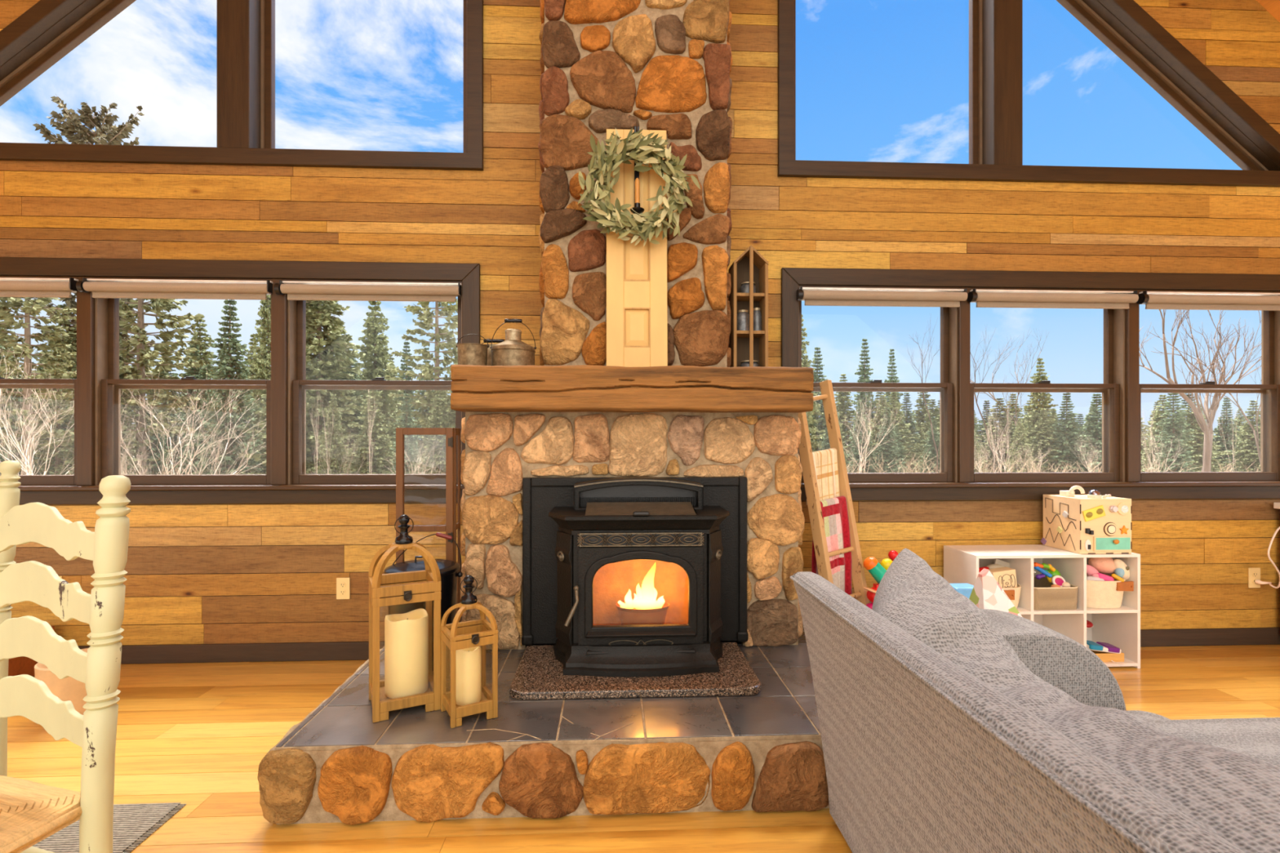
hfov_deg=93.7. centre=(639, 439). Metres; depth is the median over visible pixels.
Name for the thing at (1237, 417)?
conifer
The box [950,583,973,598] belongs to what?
block
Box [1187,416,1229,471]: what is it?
conifer
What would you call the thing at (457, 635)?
lantern
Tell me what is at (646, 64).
stone fireplace
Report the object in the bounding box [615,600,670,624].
pot
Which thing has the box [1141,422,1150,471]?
conifer
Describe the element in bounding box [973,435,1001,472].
bare shrub
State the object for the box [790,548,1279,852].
sofa
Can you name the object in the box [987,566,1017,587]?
block
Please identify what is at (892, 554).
ball
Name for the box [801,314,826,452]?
conifer
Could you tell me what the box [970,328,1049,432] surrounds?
bare tree
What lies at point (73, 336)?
conifer
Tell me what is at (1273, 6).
ceiling
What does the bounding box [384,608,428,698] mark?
pillar candle
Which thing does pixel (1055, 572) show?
ball
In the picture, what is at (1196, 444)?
conifer
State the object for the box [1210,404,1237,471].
sapling
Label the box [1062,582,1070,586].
egg
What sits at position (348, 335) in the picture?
conifer
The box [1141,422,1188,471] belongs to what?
bare shrub
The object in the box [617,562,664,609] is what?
fire
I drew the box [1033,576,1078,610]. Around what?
basket
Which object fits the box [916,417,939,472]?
conifer
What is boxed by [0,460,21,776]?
chair
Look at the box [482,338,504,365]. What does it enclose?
pail
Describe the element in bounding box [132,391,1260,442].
hills
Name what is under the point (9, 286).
roller shade
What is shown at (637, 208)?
candle sconce
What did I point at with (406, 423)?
conifer
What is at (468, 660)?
pillar candle
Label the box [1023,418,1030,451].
conifer
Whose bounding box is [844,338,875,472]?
conifer
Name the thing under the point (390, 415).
conifer
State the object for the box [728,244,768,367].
shelf
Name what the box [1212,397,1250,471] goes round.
conifer
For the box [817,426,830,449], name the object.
conifer
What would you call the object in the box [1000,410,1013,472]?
sapling
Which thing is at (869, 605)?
ball
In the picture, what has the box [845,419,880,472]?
conifer
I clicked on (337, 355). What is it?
conifer
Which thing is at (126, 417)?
bare shrub
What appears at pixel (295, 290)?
roller shade
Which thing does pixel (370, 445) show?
sapling
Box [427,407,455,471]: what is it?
conifer
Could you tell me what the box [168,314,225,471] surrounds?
conifer
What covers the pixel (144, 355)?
conifer
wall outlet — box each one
[336,577,350,599]
[1248,568,1260,587]
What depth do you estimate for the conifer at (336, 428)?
16.52 m
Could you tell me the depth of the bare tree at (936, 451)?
24.52 m
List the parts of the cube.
panel, panel, panel, yellow plate, panel, drawer, drawer, drawer knob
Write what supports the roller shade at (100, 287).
attached to the window at (97, 386)
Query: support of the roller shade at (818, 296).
attached to the window at (1121, 476)
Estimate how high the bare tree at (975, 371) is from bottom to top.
6.882 m
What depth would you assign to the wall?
3.32 m
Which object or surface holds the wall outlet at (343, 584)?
attached to the wall
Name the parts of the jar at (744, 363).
lid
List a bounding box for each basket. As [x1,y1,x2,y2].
[1001,583,1021,608]
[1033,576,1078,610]
[1086,572,1133,608]
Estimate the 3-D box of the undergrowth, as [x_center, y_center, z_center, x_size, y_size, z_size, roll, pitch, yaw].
[1.011,1.225,22.127,68.865,1.991,17.448,0,0,-3]
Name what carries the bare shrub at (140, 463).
on the ground
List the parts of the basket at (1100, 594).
leather handle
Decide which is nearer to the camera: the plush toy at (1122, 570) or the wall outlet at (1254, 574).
the plush toy at (1122, 570)
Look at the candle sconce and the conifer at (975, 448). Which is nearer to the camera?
the candle sconce
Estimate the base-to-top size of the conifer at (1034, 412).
5.608 m
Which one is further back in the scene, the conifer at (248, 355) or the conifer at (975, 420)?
the conifer at (975, 420)
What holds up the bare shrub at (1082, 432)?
on the ground
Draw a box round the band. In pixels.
[1111,573,1124,582]
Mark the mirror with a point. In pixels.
(1124, 508)
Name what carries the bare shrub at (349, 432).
on the ground
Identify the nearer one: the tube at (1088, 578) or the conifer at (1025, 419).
the tube at (1088, 578)
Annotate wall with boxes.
[0,0,1279,645]
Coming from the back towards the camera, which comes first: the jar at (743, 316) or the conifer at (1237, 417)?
the conifer at (1237, 417)
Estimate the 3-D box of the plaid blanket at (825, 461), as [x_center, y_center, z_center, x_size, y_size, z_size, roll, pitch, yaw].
[0.972,0.227,3.180,0.206,0.367,0.082,0,0,-34]
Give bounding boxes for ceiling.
[1256,0,1279,22]
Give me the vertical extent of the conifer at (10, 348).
7.827 m
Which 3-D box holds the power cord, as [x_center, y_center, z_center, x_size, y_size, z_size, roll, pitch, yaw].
[3.600,0.667,3.423,0.087,0.367,0.169,0,0,27]
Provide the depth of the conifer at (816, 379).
28.24 m
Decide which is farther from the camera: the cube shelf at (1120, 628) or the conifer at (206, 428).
the conifer at (206, 428)
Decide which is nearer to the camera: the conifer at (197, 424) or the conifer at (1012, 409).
the conifer at (197, 424)
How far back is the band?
3.16 m
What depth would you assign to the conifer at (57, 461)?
19.32 m
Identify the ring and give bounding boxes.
[1097,573,1114,581]
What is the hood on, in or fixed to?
attached to the stove
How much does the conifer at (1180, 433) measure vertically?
4.113 m
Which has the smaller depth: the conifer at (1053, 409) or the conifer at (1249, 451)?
the conifer at (1249, 451)
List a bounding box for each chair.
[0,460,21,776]
[0,475,131,852]
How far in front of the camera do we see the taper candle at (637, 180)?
2.77 m
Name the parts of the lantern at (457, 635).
plate, lid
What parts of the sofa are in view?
arm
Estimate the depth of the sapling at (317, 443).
13.66 m
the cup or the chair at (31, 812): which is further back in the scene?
the cup
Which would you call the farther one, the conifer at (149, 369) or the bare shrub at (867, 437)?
the conifer at (149, 369)
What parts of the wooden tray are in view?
cord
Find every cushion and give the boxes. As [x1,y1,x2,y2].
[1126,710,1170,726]
[1154,717,1279,767]
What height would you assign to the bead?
0.028 m
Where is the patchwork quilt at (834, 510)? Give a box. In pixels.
[811,495,852,595]
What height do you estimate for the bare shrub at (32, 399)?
3.119 m
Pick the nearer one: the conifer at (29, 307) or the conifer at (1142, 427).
the conifer at (29, 307)
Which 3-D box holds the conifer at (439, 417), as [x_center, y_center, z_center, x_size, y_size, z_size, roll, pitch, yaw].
[-6.133,0.113,18.718,1.787,3.939,1.966,0,0,21]
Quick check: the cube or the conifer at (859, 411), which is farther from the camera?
the conifer at (859, 411)
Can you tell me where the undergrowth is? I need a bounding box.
[35,448,1260,475]
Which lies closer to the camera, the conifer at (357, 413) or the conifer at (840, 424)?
the conifer at (357, 413)
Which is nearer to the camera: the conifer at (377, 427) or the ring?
the ring
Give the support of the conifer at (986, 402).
on the ground
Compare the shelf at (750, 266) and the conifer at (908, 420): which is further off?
the conifer at (908, 420)
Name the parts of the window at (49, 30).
frame, frame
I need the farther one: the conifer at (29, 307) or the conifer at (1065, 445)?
the conifer at (1065, 445)
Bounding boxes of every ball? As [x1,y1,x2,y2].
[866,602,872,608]
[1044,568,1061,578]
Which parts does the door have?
raised panel, raised panel, moulding, moulding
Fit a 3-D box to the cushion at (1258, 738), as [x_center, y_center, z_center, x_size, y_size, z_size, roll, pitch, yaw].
[1.593,0.799,0.616,1.640,0.199,1.980,0,0,-3]
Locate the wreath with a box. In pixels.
[577,128,700,246]
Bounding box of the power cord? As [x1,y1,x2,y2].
[1255,526,1279,588]
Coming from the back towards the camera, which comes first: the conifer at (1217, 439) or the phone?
the conifer at (1217, 439)
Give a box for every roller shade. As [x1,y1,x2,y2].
[0,277,78,297]
[75,277,272,299]
[273,280,462,302]
[796,286,967,306]
[967,288,1138,309]
[1136,290,1279,311]
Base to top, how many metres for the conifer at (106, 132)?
15.371 m
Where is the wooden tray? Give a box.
[1089,649,1124,665]
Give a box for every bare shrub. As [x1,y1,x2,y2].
[0,343,74,475]
[0,399,58,475]
[65,417,150,475]
[120,368,266,475]
[120,444,177,475]
[176,431,242,474]
[308,431,368,474]
[384,435,445,474]
[839,392,907,472]
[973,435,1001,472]
[980,416,1022,472]
[1008,441,1050,472]
[1071,431,1102,471]
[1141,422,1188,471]
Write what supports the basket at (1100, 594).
on the cube shelf at (1120, 628)
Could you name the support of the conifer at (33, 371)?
on the ground
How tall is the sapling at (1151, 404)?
2.917 m
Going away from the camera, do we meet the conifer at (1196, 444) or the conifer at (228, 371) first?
the conifer at (228, 371)
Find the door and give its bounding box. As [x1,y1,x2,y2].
[605,128,667,367]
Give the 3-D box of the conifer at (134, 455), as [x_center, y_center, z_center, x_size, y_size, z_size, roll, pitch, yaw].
[-22.170,-0.161,25.299,2.580,4.678,2.840,0,0,36]
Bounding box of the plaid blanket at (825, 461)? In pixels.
[806,448,839,505]
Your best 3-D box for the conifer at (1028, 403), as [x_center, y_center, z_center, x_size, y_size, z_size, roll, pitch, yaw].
[18.645,0.137,29.075,2.581,4.067,2.780,0,0,-9]
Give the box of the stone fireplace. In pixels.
[257,0,829,825]
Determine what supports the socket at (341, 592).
attached to the wall outlet at (343, 584)
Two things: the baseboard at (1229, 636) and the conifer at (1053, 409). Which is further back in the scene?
the conifer at (1053, 409)
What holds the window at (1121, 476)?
in the wall
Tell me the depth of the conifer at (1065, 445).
24.71 m
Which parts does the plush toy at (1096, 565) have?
arm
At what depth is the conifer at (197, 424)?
22.08 m
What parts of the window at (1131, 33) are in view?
frame, frame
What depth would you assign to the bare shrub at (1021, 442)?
19.59 m
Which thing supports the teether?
in the basket at (1045, 597)
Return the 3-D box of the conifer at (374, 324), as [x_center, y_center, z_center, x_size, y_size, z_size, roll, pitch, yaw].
[-9.678,-1.705,21.503,2.887,7.461,3.176,0,0,-9]
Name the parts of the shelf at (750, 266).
shelf, shelf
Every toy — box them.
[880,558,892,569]
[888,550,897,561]
[986,564,1004,568]
[1086,557,1115,577]
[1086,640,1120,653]
[1113,559,1129,580]
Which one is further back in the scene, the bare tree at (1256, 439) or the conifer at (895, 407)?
the conifer at (895, 407)
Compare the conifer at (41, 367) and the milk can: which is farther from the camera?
the conifer at (41, 367)
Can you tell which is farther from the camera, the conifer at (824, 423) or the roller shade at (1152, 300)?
the conifer at (824, 423)
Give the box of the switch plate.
[1084,539,1091,551]
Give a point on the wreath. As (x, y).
(646, 149)
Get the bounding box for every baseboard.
[77,640,384,664]
[1140,627,1279,647]
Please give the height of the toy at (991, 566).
0.060 m
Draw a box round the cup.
[863,556,886,583]
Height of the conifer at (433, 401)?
3.613 m
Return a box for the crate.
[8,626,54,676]
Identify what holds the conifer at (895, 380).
on the ground
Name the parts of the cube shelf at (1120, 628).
panel, panel, shelf, panel, panel, shelf, panel, shelf, panel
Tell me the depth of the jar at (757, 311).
3.07 m
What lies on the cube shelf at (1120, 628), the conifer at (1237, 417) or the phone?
the phone
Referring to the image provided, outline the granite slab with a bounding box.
[509,642,760,699]
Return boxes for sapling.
[308,399,319,474]
[320,399,336,473]
[366,390,377,466]
[985,396,999,472]
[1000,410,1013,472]
[1141,404,1155,470]
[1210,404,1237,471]
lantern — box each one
[368,514,440,723]
[440,574,497,728]
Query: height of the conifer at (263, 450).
4.054 m
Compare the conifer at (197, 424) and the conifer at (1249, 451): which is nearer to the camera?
the conifer at (197, 424)
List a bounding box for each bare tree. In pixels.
[906,314,974,472]
[970,327,1032,472]
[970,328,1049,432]
[1139,309,1261,471]
[1187,330,1261,463]
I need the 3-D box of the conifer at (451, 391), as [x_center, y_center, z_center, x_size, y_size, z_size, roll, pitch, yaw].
[-8.559,-2.167,29.833,3.633,8.112,3.301,0,0,17]
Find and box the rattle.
[1033,562,1055,582]
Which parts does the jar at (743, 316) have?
lid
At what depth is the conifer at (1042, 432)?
25.12 m
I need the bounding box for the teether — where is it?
[1051,575,1065,586]
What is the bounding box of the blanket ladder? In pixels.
[798,379,869,605]
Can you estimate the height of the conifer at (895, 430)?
2.537 m
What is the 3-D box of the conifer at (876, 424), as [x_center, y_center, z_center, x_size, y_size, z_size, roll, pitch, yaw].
[11.484,-0.111,29.044,2.984,4.082,3.214,0,0,-33]
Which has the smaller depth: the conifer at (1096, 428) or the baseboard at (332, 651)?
the baseboard at (332, 651)
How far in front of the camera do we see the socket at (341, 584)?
3.27 m
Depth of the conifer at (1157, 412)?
26.82 m
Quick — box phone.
[1086,620,1093,629]
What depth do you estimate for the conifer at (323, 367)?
18.26 m
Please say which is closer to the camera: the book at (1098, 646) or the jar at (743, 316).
the jar at (743, 316)
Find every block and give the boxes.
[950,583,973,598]
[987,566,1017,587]
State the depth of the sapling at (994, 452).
14.59 m
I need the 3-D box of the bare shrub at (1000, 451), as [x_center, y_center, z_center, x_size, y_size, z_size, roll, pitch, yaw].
[12.579,0.426,20.805,1.355,2.683,1.875,0,0,27]
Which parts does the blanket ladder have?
rail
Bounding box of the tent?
[968,568,1022,617]
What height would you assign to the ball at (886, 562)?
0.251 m
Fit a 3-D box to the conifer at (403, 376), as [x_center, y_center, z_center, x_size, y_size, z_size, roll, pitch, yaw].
[-11.916,-1.535,30.506,2.244,6.898,2.102,0,0,11]
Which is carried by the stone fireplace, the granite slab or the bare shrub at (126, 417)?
the granite slab
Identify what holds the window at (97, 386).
in the wall
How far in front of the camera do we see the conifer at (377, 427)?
17.48 m
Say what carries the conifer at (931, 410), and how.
on the ground
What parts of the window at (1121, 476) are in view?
casing, sash, sash, screen frame, head casing, sill, screen frame, sash, sash, screen frame, sash, sash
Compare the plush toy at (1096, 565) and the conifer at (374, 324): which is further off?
the conifer at (374, 324)
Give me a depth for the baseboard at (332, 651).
3.24 m
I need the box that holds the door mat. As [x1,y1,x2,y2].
[32,802,186,852]
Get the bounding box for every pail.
[455,333,489,365]
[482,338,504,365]
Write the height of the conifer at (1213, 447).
3.575 m
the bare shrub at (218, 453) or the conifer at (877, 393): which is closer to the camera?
the bare shrub at (218, 453)
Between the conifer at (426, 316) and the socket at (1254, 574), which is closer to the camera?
the socket at (1254, 574)
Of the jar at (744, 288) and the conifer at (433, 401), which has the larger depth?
the conifer at (433, 401)
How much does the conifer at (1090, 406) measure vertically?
4.090 m
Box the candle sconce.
[630,125,644,218]
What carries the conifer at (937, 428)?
on the ground
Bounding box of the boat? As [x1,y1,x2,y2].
[863,583,879,603]
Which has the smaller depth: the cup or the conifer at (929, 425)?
the cup
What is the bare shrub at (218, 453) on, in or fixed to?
on the ground
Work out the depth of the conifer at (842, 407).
33.33 m
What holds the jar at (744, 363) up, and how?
on the shelf at (750, 266)
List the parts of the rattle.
bead rod, bead rod, bead rod, bead rod, bead rod, bead rod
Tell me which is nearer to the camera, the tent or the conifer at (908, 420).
the tent
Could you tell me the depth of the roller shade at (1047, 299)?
3.42 m
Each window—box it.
[0,0,483,170]
[0,257,480,505]
[777,0,1279,186]
[780,267,1279,501]
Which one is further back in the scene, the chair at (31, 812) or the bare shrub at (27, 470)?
the bare shrub at (27, 470)
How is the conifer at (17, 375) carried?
on the ground
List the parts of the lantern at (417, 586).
plate, lid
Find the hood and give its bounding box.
[573,476,703,510]
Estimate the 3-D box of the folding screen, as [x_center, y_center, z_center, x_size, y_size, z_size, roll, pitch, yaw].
[-0.938,0.454,2.664,0.248,1.011,0.124,0,0,-3]
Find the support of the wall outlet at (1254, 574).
attached to the wall
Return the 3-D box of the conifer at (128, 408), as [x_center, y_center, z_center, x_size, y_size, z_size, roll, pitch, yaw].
[-17.066,-0.785,19.404,2.923,5.574,3.216,0,0,-27]
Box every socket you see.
[339,582,346,587]
[339,590,346,595]
[1252,572,1257,577]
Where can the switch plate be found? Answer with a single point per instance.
(1087, 542)
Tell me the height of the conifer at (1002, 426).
3.878 m
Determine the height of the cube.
0.348 m
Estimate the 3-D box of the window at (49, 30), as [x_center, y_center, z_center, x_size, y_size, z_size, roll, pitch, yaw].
[-2.522,-2.887,3.301,3.312,2.800,0.188,0,0,-3]
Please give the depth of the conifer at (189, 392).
31.68 m
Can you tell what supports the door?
on the stone fireplace
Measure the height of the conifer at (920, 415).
5.401 m
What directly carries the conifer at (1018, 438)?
on the ground
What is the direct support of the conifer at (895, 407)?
on the ground
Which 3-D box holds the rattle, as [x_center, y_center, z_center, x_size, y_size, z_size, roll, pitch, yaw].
[2.142,0.707,3.201,0.152,0.108,0.035,0,0,-3]
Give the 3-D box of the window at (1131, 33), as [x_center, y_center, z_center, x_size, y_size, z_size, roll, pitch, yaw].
[2.429,-2.887,3.534,3.312,2.800,0.188,0,0,-3]
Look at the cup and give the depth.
3.03 m
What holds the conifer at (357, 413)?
on the ground
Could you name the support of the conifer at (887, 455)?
on the ground
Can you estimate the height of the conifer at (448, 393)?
4.458 m
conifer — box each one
[0,297,76,475]
[0,320,32,390]
[0,327,47,475]
[0,373,54,475]
[13,366,74,475]
[31,303,76,475]
[31,349,50,373]
[32,93,155,364]
[34,358,44,389]
[45,399,73,475]
[49,353,159,475]
[66,298,204,475]
[119,322,186,474]
[120,422,135,473]
[121,364,136,473]
[133,341,195,474]
[133,377,175,474]
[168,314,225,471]
[170,369,212,474]
[173,342,211,473]
[183,299,266,474]
[192,375,245,474]
[234,334,262,458]
[237,300,387,474]
[242,294,271,474]
[244,417,309,474]
[311,393,355,474]
[324,355,354,443]
[333,333,358,375]
[337,350,386,474]
[345,390,395,474]
[354,301,408,474]
[360,354,416,474]
[384,298,457,453]
[385,353,400,418]
[388,393,422,474]
[394,341,428,474]
[414,347,434,470]
[418,391,454,474]
[421,400,453,465]
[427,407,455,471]
[429,342,457,464]
[444,391,455,426]
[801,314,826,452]
[808,346,828,451]
[816,405,828,450]
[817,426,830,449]
[826,412,851,470]
[834,373,856,469]
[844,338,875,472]
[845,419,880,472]
[846,400,871,472]
[866,391,908,470]
[867,395,914,471]
[870,391,921,472]
[870,407,906,472]
[883,348,910,470]
[890,425,910,472]
[900,392,922,467]
[907,391,932,459]
[909,399,939,471]
[911,423,939,471]
[914,419,987,471]
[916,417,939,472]
[933,400,939,424]
[973,410,981,441]
[973,430,986,472]
[974,400,993,471]
[976,398,1031,472]
[996,393,1023,458]
[1001,418,1039,472]
[1013,357,1062,472]
[1014,400,1034,434]
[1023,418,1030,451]
[1026,408,1066,472]
[1042,392,1091,472]
[1048,408,1061,437]
[1066,393,1102,471]
[1071,413,1093,466]
[1083,405,1101,464]
[1101,417,1152,470]
[1141,395,1176,471]
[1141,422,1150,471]
[1146,401,1160,461]
[1147,392,1198,471]
[1155,401,1230,471]
[1175,408,1225,471]
[1179,392,1214,469]
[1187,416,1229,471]
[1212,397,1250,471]
[1212,423,1238,471]
[1217,400,1260,471]
[1227,408,1250,467]
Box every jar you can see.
[737,309,749,330]
[740,281,755,293]
[740,360,758,366]
[753,307,761,330]
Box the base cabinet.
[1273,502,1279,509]
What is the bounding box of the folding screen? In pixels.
[395,427,460,622]
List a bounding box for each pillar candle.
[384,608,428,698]
[455,646,480,706]
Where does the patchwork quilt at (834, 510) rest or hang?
hanging from the blanket ladder
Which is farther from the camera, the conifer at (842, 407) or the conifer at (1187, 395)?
the conifer at (842, 407)
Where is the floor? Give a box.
[7,644,1279,852]
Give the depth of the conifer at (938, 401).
30.72 m
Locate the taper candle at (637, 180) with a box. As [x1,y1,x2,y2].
[635,177,639,203]
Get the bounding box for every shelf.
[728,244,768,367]
[943,544,1140,668]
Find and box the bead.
[1050,584,1060,587]
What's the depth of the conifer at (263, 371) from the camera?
23.10 m
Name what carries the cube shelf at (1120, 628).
on the floor
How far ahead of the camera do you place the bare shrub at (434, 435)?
15.85 m
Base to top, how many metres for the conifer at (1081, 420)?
3.227 m
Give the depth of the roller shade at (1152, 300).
3.46 m
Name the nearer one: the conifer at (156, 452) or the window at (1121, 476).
the window at (1121, 476)
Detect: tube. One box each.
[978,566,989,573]
[1086,576,1104,581]
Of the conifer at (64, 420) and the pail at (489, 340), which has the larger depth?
the conifer at (64, 420)
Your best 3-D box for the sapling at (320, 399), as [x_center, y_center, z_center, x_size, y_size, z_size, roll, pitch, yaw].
[-7.376,0.491,14.199,0.252,3.186,0.328,0,0,15]
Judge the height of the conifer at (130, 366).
8.430 m
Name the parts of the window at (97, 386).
screen frame, sash, sash, sash, sash, screen frame, head casing, sill, screen frame, sash, sash, casing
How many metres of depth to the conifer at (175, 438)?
28.85 m
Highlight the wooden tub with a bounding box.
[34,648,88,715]
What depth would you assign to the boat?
3.02 m
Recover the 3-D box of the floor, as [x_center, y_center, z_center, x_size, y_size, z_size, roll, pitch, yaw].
[0.246,1.230,-0.004,16.819,0.060,6.770,0,0,-3]
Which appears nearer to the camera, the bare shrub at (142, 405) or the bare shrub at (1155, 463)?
the bare shrub at (142, 405)
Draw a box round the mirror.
[1120,505,1128,513]
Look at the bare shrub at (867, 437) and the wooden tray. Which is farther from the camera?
the bare shrub at (867, 437)
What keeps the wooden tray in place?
on the cube shelf at (1120, 628)
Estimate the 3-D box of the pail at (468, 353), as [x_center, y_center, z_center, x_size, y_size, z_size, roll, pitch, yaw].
[-0.761,-0.401,2.727,0.152,0.161,0.143,0,0,-3]
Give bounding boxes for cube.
[1040,485,1132,554]
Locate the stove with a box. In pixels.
[521,476,748,676]
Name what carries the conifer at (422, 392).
on the ground
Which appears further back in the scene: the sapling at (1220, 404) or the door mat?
the sapling at (1220, 404)
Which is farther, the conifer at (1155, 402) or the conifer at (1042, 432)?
the conifer at (1155, 402)
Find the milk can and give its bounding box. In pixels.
[489,319,536,365]
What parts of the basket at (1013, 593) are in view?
leather handle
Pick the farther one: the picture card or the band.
the picture card
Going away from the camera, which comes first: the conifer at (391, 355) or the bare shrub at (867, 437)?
the bare shrub at (867, 437)
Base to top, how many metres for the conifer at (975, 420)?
3.895 m
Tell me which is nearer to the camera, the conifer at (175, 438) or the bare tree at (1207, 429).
the bare tree at (1207, 429)
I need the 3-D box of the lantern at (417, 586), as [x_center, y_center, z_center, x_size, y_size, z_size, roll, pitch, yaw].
[-0.855,0.615,2.175,0.226,0.688,0.236,0,0,-27]
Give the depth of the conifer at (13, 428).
19.00 m
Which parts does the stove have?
panel moulding, door handle, panel moulding, crown, door, door moulding, hopper lid, lid knob, panel moulding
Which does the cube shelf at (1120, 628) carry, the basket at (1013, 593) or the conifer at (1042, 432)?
the basket at (1013, 593)
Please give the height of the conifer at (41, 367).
5.737 m
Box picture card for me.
[994,558,1009,568]
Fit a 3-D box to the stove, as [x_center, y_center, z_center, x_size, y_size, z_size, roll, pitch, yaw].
[-0.011,0.548,2.556,1.033,0.760,0.417,0,0,-3]

